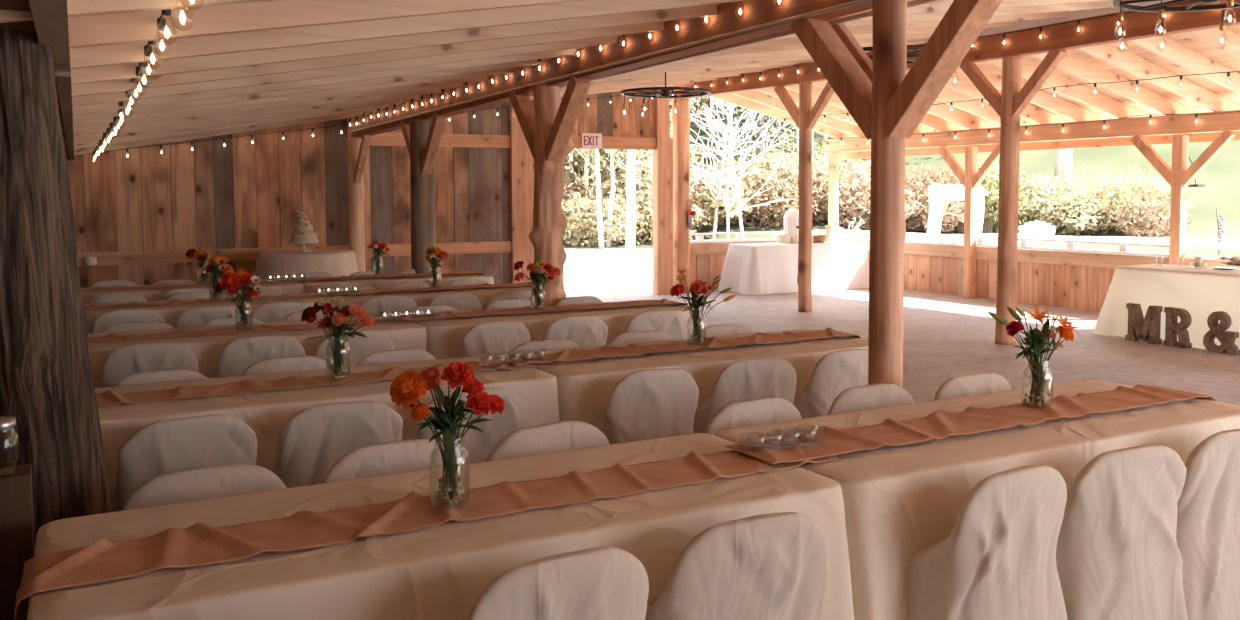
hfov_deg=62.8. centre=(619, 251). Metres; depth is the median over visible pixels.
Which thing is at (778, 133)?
tree
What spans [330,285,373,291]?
covered chair
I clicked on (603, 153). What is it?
bush
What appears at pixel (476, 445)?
covered chair
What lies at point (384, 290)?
table runner
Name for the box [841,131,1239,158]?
roof beam
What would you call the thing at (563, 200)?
bush
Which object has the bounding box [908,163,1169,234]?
hedge
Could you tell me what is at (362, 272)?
covered chair
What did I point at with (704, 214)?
bush
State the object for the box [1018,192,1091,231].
bush
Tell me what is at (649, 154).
tree
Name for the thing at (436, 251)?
bouquet
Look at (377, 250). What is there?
bouquet
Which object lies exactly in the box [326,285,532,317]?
tablecloth
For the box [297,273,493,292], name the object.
tablecloth
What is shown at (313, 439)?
covered chair
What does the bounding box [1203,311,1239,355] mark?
marquee letter
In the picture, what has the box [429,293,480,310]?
covered chair
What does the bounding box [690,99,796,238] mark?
tree
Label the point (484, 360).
cup
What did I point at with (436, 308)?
covered chair
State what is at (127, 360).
covered chair
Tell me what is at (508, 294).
covered chair
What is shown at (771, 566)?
covered chair
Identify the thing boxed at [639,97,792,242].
tree
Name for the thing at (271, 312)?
covered chair
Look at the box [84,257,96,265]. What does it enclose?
wall lamp
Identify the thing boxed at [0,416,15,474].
lantern
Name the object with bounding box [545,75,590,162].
knee brace
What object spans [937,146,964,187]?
knee brace
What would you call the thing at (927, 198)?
bush
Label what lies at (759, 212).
bush
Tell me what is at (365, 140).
knee brace
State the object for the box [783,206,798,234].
box
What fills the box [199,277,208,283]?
mason jar
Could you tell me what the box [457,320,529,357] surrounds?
covered chair
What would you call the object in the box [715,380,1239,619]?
tablecloth
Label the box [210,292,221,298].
mason jar
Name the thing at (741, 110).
tree
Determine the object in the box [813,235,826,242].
basket
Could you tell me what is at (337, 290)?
tray
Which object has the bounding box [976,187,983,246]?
drape
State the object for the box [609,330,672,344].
covered chair
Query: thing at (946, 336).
floor
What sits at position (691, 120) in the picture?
tree
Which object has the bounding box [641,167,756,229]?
bush
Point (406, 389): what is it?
bouquet
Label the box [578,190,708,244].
bush
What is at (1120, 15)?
socket
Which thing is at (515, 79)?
roof beam
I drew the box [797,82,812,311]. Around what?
log post
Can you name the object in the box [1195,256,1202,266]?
pillar candle
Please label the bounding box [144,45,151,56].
socket
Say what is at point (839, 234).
pitcher
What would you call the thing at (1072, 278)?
wall
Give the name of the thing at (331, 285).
covered chair
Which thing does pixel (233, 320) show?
covered chair
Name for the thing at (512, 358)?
cup
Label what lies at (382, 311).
cup
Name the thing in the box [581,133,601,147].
exit sign
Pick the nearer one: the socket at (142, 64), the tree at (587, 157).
the socket at (142, 64)
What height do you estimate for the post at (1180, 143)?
2.240 m
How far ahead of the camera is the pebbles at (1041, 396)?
3.75 m
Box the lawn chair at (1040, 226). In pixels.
[1018,221,1055,250]
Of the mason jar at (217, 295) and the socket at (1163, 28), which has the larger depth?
the mason jar at (217, 295)
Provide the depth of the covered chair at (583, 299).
7.74 m
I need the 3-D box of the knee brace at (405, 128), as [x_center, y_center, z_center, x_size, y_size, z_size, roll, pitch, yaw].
[-2.216,-1.112,10.921,0.100,0.662,0.645,-2,4,-28]
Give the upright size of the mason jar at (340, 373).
0.188 m
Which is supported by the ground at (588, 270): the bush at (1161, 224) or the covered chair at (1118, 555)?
the bush at (1161, 224)
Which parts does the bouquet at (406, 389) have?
stem, stem, stem, stem, stem, stem, stem, stem, stem, stem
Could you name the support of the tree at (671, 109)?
on the ground at (588, 270)
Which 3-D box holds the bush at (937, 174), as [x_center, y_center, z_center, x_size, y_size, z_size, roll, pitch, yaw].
[12.358,-2.091,41.212,4.948,3.088,6.239,2,4,33]
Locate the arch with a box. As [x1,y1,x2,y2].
[926,182,983,246]
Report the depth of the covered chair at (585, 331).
6.46 m
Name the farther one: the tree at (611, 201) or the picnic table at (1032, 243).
the tree at (611, 201)
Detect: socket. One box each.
[125,90,131,97]
[136,66,142,75]
[140,62,146,67]
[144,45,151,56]
[148,40,155,44]
[157,18,165,30]
[161,9,170,15]
[1117,12,1123,20]
[1120,28,1125,35]
[1158,9,1163,17]
[1159,27,1164,34]
[1219,22,1225,30]
[1227,0,1233,6]
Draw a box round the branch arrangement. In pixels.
[835,218,865,241]
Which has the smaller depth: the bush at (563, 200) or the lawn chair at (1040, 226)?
the lawn chair at (1040, 226)
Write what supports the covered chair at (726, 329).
on the floor
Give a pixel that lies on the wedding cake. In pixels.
(303, 233)
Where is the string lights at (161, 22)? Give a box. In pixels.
[93,0,193,158]
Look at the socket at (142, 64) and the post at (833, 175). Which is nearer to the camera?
the socket at (142, 64)
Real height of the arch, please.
1.900 m
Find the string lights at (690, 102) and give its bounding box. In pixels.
[690,102,828,147]
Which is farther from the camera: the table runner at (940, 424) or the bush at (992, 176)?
the bush at (992, 176)
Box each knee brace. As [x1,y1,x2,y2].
[354,135,370,182]
[401,119,409,155]
[422,112,445,174]
[509,88,535,160]
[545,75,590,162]
[774,86,798,128]
[791,18,871,138]
[807,82,834,128]
[827,17,871,81]
[883,0,1002,137]
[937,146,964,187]
[959,62,1000,117]
[972,143,999,187]
[1012,49,1066,116]
[1130,136,1171,185]
[1182,131,1235,186]
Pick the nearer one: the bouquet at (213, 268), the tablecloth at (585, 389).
the tablecloth at (585, 389)
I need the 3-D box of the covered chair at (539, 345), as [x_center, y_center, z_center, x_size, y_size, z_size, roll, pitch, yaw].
[-0.340,0.873,5.350,0.625,0.772,0.522,-2,4,-25]
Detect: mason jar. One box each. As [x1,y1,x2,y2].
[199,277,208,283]
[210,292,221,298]
[237,320,249,328]
[328,363,346,376]
[430,282,439,287]
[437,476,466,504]
[531,302,543,308]
[688,334,702,343]
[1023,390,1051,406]
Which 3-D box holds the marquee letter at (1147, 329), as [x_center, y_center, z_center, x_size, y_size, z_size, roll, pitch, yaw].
[5.458,0.747,10.586,0.076,0.397,0.372,-2,4,-27]
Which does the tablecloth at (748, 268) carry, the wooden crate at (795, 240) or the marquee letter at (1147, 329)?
the wooden crate at (795, 240)
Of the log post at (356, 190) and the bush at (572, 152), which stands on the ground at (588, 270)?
the bush at (572, 152)
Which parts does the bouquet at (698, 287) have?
stem, stem, stem, stem, stem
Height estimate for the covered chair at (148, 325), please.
0.776 m
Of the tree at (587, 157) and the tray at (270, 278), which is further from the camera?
the tree at (587, 157)
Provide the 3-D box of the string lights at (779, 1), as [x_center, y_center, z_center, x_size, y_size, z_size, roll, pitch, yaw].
[-0.744,-1.431,7.972,0.056,0.237,11.880,-2,4,-28]
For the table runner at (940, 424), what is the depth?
3.48 m
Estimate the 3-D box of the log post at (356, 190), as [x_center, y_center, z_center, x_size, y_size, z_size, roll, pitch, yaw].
[-3.429,-0.330,13.253,0.210,2.301,0.207,-2,4,-28]
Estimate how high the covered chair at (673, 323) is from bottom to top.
0.786 m
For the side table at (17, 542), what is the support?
on the floor
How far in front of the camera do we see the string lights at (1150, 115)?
13.31 m
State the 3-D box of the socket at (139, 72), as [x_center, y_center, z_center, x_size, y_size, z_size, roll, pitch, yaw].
[-2.023,-0.760,4.274,0.026,0.038,0.025,-2,4,-28]
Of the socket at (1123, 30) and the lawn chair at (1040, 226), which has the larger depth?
the lawn chair at (1040, 226)
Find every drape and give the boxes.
[926,187,942,240]
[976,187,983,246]
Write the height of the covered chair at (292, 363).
0.789 m
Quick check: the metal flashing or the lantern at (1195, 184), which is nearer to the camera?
the metal flashing
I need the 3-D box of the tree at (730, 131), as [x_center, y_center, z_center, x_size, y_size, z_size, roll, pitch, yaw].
[3.004,-3.418,29.206,3.803,7.010,5.152,-2,4,-28]
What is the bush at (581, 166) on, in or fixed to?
on the ground at (588, 270)
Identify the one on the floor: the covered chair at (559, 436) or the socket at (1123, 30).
the covered chair at (559, 436)
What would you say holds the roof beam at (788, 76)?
on the log post at (680, 120)
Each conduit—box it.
[350,0,874,131]
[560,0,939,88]
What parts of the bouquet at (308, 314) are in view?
stem, stem, stem, stem, stem, stem, stem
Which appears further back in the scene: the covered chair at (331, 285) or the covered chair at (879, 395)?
the covered chair at (331, 285)
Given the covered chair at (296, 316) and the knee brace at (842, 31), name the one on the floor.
the covered chair at (296, 316)
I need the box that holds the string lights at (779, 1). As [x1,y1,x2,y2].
[349,0,780,125]
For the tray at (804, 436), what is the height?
0.050 m
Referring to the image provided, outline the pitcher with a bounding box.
[835,227,844,240]
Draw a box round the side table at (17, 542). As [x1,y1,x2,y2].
[0,464,34,619]
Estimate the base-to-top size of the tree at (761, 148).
12.006 m
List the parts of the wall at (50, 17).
plate, plate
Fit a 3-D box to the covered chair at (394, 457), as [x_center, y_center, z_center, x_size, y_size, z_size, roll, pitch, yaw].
[-0.614,0.998,3.052,0.629,0.788,0.519,-2,4,-31]
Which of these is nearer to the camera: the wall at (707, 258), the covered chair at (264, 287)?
the covered chair at (264, 287)
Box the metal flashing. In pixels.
[979,0,1172,35]
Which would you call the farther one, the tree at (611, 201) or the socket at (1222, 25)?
the tree at (611, 201)
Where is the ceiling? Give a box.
[0,0,1239,155]
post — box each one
[0,28,111,542]
[347,138,365,271]
[410,119,436,273]
[529,84,574,305]
[671,98,689,292]
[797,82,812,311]
[828,153,838,226]
[868,0,906,387]
[963,146,977,297]
[995,56,1021,344]
[1169,135,1188,264]
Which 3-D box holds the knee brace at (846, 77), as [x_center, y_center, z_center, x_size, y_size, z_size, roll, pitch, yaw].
[1.064,-0.860,4.855,0.130,0.662,0.645,-2,4,-28]
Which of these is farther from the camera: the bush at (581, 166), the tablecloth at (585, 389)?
the bush at (581, 166)
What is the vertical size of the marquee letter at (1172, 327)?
0.397 m
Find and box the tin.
[687,199,695,227]
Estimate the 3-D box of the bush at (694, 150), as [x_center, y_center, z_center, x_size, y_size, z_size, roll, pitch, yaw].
[0.954,-3.819,39.704,5.970,2.255,4.349,-2,4,-33]
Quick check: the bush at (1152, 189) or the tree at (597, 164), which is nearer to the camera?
the tree at (597, 164)
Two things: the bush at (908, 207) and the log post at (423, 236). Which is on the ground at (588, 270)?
the bush at (908, 207)
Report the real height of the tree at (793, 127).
9.874 m
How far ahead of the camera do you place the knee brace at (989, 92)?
10.65 m
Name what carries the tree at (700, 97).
on the ground at (588, 270)
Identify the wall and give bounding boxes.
[0,0,73,159]
[66,90,672,294]
[690,230,824,288]
[843,230,1239,311]
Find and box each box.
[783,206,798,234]
[825,225,835,241]
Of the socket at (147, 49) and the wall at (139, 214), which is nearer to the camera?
the socket at (147, 49)
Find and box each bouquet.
[186,248,209,281]
[194,255,232,296]
[215,269,262,325]
[301,296,372,373]
[367,241,388,273]
[389,362,504,498]
[423,247,448,285]
[514,255,560,306]
[669,266,736,341]
[988,304,1078,402]
[1218,256,1239,265]
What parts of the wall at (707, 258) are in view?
cap rail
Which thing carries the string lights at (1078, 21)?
attached to the roof beam at (1138, 25)
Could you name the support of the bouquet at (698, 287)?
in the mason jar at (692, 335)
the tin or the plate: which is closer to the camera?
the plate
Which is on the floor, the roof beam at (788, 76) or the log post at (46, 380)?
the log post at (46, 380)
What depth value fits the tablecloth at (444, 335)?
6.66 m
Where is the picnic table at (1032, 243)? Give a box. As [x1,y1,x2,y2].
[958,233,1047,249]
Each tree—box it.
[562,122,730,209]
[563,149,650,180]
[564,125,700,196]
[569,123,671,243]
[569,149,652,250]
[570,102,670,247]
[574,148,625,248]
[582,109,671,181]
[590,98,724,188]
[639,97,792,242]
[670,97,725,132]
[670,97,790,238]
[671,99,790,160]
[690,96,789,166]
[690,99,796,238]
[693,99,796,151]
[750,120,826,160]
[765,119,790,145]
[769,122,814,155]
[772,125,822,152]
[1055,149,1071,192]
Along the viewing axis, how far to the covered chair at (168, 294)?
8.49 m
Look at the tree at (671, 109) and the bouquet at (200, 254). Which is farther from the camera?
the tree at (671, 109)
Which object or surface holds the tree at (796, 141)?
on the ground at (588, 270)
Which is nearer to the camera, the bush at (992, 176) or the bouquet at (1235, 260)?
the bouquet at (1235, 260)
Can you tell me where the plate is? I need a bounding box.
[1213,267,1235,269]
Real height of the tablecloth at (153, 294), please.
0.746 m
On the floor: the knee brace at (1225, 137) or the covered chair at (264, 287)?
the covered chair at (264, 287)
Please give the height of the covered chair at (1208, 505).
0.776 m
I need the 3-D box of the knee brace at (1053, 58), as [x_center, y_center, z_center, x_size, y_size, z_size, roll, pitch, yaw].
[4.138,-1.692,10.113,0.100,0.662,0.645,-2,4,-28]
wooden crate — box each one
[777,235,796,242]
[793,235,812,243]
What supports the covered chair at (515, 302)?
on the floor
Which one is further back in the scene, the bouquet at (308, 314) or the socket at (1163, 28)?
the socket at (1163, 28)
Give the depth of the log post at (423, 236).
10.57 m
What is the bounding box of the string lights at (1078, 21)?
[695,0,1196,87]
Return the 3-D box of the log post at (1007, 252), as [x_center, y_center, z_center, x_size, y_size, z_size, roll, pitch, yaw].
[3.998,-0.524,10.465,0.215,2.952,0.206,-2,4,-28]
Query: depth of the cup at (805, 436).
3.24 m
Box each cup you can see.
[379,311,389,318]
[390,311,400,317]
[480,353,492,363]
[508,351,520,360]
[521,351,533,359]
[534,350,543,358]
[747,435,766,448]
[763,430,782,446]
[780,428,800,443]
[797,425,815,440]
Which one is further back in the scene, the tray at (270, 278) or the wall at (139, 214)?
the wall at (139, 214)
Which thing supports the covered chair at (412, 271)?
on the floor
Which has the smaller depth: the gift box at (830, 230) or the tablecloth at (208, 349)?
the tablecloth at (208, 349)
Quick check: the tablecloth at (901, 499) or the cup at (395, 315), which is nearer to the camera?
the tablecloth at (901, 499)
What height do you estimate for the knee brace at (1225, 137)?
0.662 m
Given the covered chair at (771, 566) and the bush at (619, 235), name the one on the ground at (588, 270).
the bush at (619, 235)
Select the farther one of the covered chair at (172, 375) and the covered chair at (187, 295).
the covered chair at (187, 295)
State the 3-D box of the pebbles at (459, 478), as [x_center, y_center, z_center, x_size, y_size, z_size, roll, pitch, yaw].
[-0.440,0.564,2.624,0.104,0.182,0.104,-2,4,-28]
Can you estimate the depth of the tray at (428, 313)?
6.53 m
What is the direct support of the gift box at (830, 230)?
on the tablecloth at (748, 268)
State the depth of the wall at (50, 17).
2.77 m
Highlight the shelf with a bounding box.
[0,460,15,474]
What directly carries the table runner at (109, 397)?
on the tablecloth at (266, 413)
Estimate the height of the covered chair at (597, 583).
0.788 m
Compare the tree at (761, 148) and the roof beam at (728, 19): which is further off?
the tree at (761, 148)
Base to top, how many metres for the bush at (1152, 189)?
2.360 m
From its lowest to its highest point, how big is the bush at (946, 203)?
2.064 m
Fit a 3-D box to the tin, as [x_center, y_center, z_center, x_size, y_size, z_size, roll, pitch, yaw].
[1.112,-0.603,15.929,0.148,0.440,0.134,-2,4,-28]
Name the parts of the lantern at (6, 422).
lid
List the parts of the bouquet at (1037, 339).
stem, stem, stem, stem, stem, stem, stem, stem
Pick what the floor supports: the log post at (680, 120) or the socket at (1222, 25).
the log post at (680, 120)
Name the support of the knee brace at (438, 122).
attached to the log post at (423, 236)
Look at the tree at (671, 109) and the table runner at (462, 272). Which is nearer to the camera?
the table runner at (462, 272)
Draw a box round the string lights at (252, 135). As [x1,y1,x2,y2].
[88,90,673,161]
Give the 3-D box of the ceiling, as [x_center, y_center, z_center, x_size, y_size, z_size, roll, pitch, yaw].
[2.417,-1.631,7.848,13.150,1.581,17.100,-2,4,-28]
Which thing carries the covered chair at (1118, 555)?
on the floor
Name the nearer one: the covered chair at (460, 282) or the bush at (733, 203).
the covered chair at (460, 282)
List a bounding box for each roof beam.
[347,66,532,137]
[528,0,871,90]
[670,64,798,100]
[798,0,1239,81]
[822,110,1239,152]
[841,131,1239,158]
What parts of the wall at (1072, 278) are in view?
cap rail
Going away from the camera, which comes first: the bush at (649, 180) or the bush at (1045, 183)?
the bush at (649, 180)
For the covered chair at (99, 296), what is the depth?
8.25 m
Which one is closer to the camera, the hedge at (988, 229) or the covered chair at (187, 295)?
the covered chair at (187, 295)
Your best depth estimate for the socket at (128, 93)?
5.08 m
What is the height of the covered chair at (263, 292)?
0.775 m
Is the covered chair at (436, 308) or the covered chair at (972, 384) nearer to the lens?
the covered chair at (972, 384)
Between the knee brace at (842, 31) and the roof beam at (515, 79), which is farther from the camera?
the roof beam at (515, 79)
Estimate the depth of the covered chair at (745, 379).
4.75 m
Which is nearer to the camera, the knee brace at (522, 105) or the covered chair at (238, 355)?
the covered chair at (238, 355)
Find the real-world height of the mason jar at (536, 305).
0.180 m
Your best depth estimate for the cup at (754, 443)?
3.15 m
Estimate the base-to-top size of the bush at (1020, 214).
2.111 m
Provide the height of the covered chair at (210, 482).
0.780 m
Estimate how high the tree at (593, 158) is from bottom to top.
10.181 m
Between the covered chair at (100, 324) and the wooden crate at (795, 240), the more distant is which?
the wooden crate at (795, 240)
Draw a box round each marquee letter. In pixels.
[1125,303,1162,344]
[1163,307,1191,348]
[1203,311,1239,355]
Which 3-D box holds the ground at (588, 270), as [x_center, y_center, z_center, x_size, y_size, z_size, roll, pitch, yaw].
[-17.739,-14.705,44.131,317.291,27.838,232.567,-2,4,-28]
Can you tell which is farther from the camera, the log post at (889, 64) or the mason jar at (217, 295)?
the mason jar at (217, 295)
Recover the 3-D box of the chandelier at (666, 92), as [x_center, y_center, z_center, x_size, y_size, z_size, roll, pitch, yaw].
[0.529,-1.807,11.649,1.049,0.545,1.044,0,3,-2]
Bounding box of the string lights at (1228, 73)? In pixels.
[761,71,1239,125]
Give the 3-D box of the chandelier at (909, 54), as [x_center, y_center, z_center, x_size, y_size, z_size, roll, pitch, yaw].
[2.248,-1.617,8.419,1.049,0.566,1.044,0,3,-2]
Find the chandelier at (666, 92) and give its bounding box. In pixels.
[620,72,710,116]
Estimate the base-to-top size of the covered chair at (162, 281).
0.771 m
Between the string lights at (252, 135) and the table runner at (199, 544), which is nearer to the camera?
the table runner at (199, 544)
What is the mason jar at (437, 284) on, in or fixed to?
on the table runner at (384, 290)
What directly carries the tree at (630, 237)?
on the ground at (588, 270)
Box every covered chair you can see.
[89,280,137,287]
[89,292,146,303]
[90,309,164,333]
[92,296,145,303]
[99,342,198,387]
[104,321,173,332]
[112,414,256,511]
[114,369,207,386]
[122,464,286,510]
[153,280,194,284]
[158,288,209,300]
[167,293,216,299]
[175,306,240,327]
[200,317,263,326]
[214,335,305,377]
[227,286,274,296]
[230,290,278,296]
[241,356,328,375]
[249,302,306,322]
[273,401,402,487]
[281,310,336,321]
[297,272,333,277]
[314,282,357,293]
[315,330,393,367]
[322,439,463,483]
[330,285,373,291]
[349,271,384,275]
[357,349,435,365]
[361,296,417,316]
[374,280,414,289]
[389,282,429,288]
[400,269,415,273]
[408,305,457,313]
[415,387,528,463]
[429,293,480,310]
[438,277,471,286]
[445,279,486,286]
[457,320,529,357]
[467,547,648,619]
[484,298,533,309]
[486,421,609,460]
[488,290,531,303]
[510,339,579,353]
[542,316,607,347]
[556,296,602,304]
[592,368,698,444]
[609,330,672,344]
[625,310,688,339]
[645,512,829,619]
[694,357,796,432]
[701,324,753,337]
[704,397,801,434]
[793,349,867,418]
[827,383,914,414]
[907,465,1067,619]
[934,373,1011,400]
[1056,444,1187,619]
[1176,429,1239,619]
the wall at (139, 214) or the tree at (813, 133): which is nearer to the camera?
the wall at (139, 214)
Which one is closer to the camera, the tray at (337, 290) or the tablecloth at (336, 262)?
the tray at (337, 290)
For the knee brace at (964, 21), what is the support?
attached to the log post at (889, 64)
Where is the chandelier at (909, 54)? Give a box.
[862,45,956,81]
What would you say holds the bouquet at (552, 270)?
in the mason jar at (536, 305)
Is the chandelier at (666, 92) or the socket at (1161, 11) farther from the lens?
the chandelier at (666, 92)
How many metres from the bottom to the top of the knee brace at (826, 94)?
0.662 m
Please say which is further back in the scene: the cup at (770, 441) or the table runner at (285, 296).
the table runner at (285, 296)
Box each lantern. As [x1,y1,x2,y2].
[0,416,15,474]
[1188,155,1204,186]
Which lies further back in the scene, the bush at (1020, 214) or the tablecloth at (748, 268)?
the bush at (1020, 214)
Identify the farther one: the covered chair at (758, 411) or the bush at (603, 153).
the bush at (603, 153)
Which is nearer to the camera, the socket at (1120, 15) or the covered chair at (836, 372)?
the covered chair at (836, 372)
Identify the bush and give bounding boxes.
[561,171,652,210]
[561,196,622,245]
[562,176,641,223]
[562,194,647,246]
[563,149,644,182]
[569,149,651,175]
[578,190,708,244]
[590,134,713,177]
[623,187,709,233]
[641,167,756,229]
[690,159,797,217]
[690,168,775,219]
[713,174,827,227]
[746,152,849,221]
[792,159,870,228]
[817,174,923,228]
[861,185,963,231]
[905,163,986,233]
[911,180,996,232]
[932,160,1039,211]
[984,189,1058,229]
[989,173,1090,213]
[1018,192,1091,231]
[1034,193,1132,234]
[1045,188,1160,234]
[1075,181,1195,236]
[1102,192,1191,236]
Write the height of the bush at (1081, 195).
2.118 m
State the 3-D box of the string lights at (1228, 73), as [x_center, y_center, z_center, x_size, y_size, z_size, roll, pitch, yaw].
[4.864,-1.851,12.014,0.055,0.207,10.748,-2,4,-28]
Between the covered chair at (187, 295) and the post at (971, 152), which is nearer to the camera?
the covered chair at (187, 295)
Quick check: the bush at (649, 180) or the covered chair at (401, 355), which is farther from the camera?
the bush at (649, 180)
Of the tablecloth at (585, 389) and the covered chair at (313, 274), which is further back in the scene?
the covered chair at (313, 274)
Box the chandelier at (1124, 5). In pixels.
[1113,0,1239,48]
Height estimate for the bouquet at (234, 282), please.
0.342 m
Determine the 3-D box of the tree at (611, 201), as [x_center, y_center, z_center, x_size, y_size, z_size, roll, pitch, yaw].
[-0.380,-4.078,30.041,3.563,8.257,3.283,1,4,23]
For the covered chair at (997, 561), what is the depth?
2.84 m
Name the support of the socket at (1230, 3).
attached to the chandelier at (1124, 5)
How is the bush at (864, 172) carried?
on the ground at (588, 270)
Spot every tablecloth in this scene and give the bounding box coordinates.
[27,433,854,619]
[81,279,303,303]
[84,293,342,333]
[88,316,426,387]
[94,355,559,509]
[255,249,357,279]
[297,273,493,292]
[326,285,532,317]
[402,300,706,359]
[505,329,868,424]
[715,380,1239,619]
[718,241,868,294]
[1093,264,1239,349]
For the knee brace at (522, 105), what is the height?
0.662 m
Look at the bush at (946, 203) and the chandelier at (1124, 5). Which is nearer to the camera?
the chandelier at (1124, 5)
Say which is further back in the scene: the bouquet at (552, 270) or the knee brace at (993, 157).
the knee brace at (993, 157)
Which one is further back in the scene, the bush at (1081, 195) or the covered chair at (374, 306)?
the bush at (1081, 195)
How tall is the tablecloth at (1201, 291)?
0.746 m
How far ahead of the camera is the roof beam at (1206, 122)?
13.35 m
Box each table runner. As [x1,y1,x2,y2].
[14,441,839,619]
[81,280,321,291]
[84,293,362,308]
[88,318,435,342]
[95,357,563,406]
[292,271,484,280]
[327,281,532,294]
[390,298,685,319]
[496,327,860,364]
[726,384,1215,464]
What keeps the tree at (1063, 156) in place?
on the ground at (588, 270)
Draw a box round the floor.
[566,288,1239,404]
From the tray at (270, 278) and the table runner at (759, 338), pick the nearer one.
the table runner at (759, 338)
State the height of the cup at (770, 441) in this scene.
0.041 m
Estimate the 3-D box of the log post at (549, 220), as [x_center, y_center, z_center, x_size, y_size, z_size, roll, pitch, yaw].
[-0.562,-0.081,7.876,0.411,2.411,0.357,-2,4,-24]
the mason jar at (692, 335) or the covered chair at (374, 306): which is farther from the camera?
the covered chair at (374, 306)
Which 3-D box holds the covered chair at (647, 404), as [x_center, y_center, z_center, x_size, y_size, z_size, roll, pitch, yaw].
[0.072,0.903,4.678,0.622,0.786,0.537,-2,4,-29]
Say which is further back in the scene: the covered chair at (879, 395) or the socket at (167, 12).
the covered chair at (879, 395)
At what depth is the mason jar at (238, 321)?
6.03 m
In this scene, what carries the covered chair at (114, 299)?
on the floor
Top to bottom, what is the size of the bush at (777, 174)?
2.270 m
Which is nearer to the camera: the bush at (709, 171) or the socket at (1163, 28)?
the socket at (1163, 28)
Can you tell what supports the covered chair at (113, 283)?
on the floor
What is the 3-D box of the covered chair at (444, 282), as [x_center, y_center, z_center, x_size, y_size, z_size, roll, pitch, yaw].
[-1.628,0.620,9.809,0.622,0.774,0.537,-2,4,-28]
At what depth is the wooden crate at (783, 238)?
16.46 m
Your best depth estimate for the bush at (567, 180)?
33.11 m
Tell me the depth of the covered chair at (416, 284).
9.02 m
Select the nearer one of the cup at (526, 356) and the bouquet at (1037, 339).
the bouquet at (1037, 339)
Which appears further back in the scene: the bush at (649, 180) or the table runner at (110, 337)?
the bush at (649, 180)
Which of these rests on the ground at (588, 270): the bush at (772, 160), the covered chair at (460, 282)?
the bush at (772, 160)
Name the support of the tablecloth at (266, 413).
on the banquet table
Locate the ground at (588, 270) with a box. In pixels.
[562,97,1239,296]
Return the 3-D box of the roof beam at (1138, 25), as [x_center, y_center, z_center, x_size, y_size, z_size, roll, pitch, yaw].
[5.468,-2.000,7.601,0.150,0.325,13.022,-2,4,-28]
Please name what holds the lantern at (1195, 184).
attached to the post at (1180, 143)
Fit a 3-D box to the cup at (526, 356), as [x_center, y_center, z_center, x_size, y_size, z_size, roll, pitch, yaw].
[-0.445,0.492,4.857,0.064,0.041,0.064,-2,4,-28]
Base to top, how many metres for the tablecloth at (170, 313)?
0.746 m
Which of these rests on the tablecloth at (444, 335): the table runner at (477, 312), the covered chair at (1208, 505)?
the table runner at (477, 312)
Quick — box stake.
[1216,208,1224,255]
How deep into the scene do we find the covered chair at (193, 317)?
7.15 m
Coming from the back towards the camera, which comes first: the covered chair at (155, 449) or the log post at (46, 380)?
the covered chair at (155, 449)
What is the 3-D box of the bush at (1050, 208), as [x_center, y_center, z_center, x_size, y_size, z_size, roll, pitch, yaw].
[17.976,-1.378,39.053,3.625,1.934,5.497,3,4,41]
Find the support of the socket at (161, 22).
attached to the string lights at (161, 22)
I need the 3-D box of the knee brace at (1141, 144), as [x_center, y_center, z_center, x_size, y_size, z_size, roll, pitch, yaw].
[6.573,-1.131,12.471,0.090,0.662,0.645,-2,4,-28]
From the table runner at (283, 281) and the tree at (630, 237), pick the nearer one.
the table runner at (283, 281)
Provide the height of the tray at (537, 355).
0.050 m
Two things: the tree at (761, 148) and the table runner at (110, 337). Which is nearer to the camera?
the table runner at (110, 337)
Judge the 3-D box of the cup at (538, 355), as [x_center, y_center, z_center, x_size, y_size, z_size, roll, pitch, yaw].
[-0.386,0.490,4.891,0.064,0.041,0.064,-2,4,-28]
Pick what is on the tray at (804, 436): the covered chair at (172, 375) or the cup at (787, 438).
the cup at (787, 438)
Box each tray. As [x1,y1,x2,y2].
[266,274,306,280]
[315,288,357,293]
[379,309,432,318]
[480,350,543,363]
[747,425,815,448]
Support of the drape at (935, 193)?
hanging from the arch
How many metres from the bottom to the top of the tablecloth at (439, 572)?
0.745 m
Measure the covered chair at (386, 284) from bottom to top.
0.771 m
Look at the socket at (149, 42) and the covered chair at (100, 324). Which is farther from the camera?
the covered chair at (100, 324)
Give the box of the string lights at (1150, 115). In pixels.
[840,111,1239,143]
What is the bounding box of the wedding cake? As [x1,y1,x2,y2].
[289,210,319,251]
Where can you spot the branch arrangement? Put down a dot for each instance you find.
(850, 237)
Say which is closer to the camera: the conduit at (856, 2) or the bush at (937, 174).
the conduit at (856, 2)
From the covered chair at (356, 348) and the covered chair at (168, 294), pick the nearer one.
the covered chair at (356, 348)
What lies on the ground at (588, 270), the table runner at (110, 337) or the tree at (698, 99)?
the tree at (698, 99)
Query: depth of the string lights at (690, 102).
16.87 m
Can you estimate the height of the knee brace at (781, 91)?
0.662 m

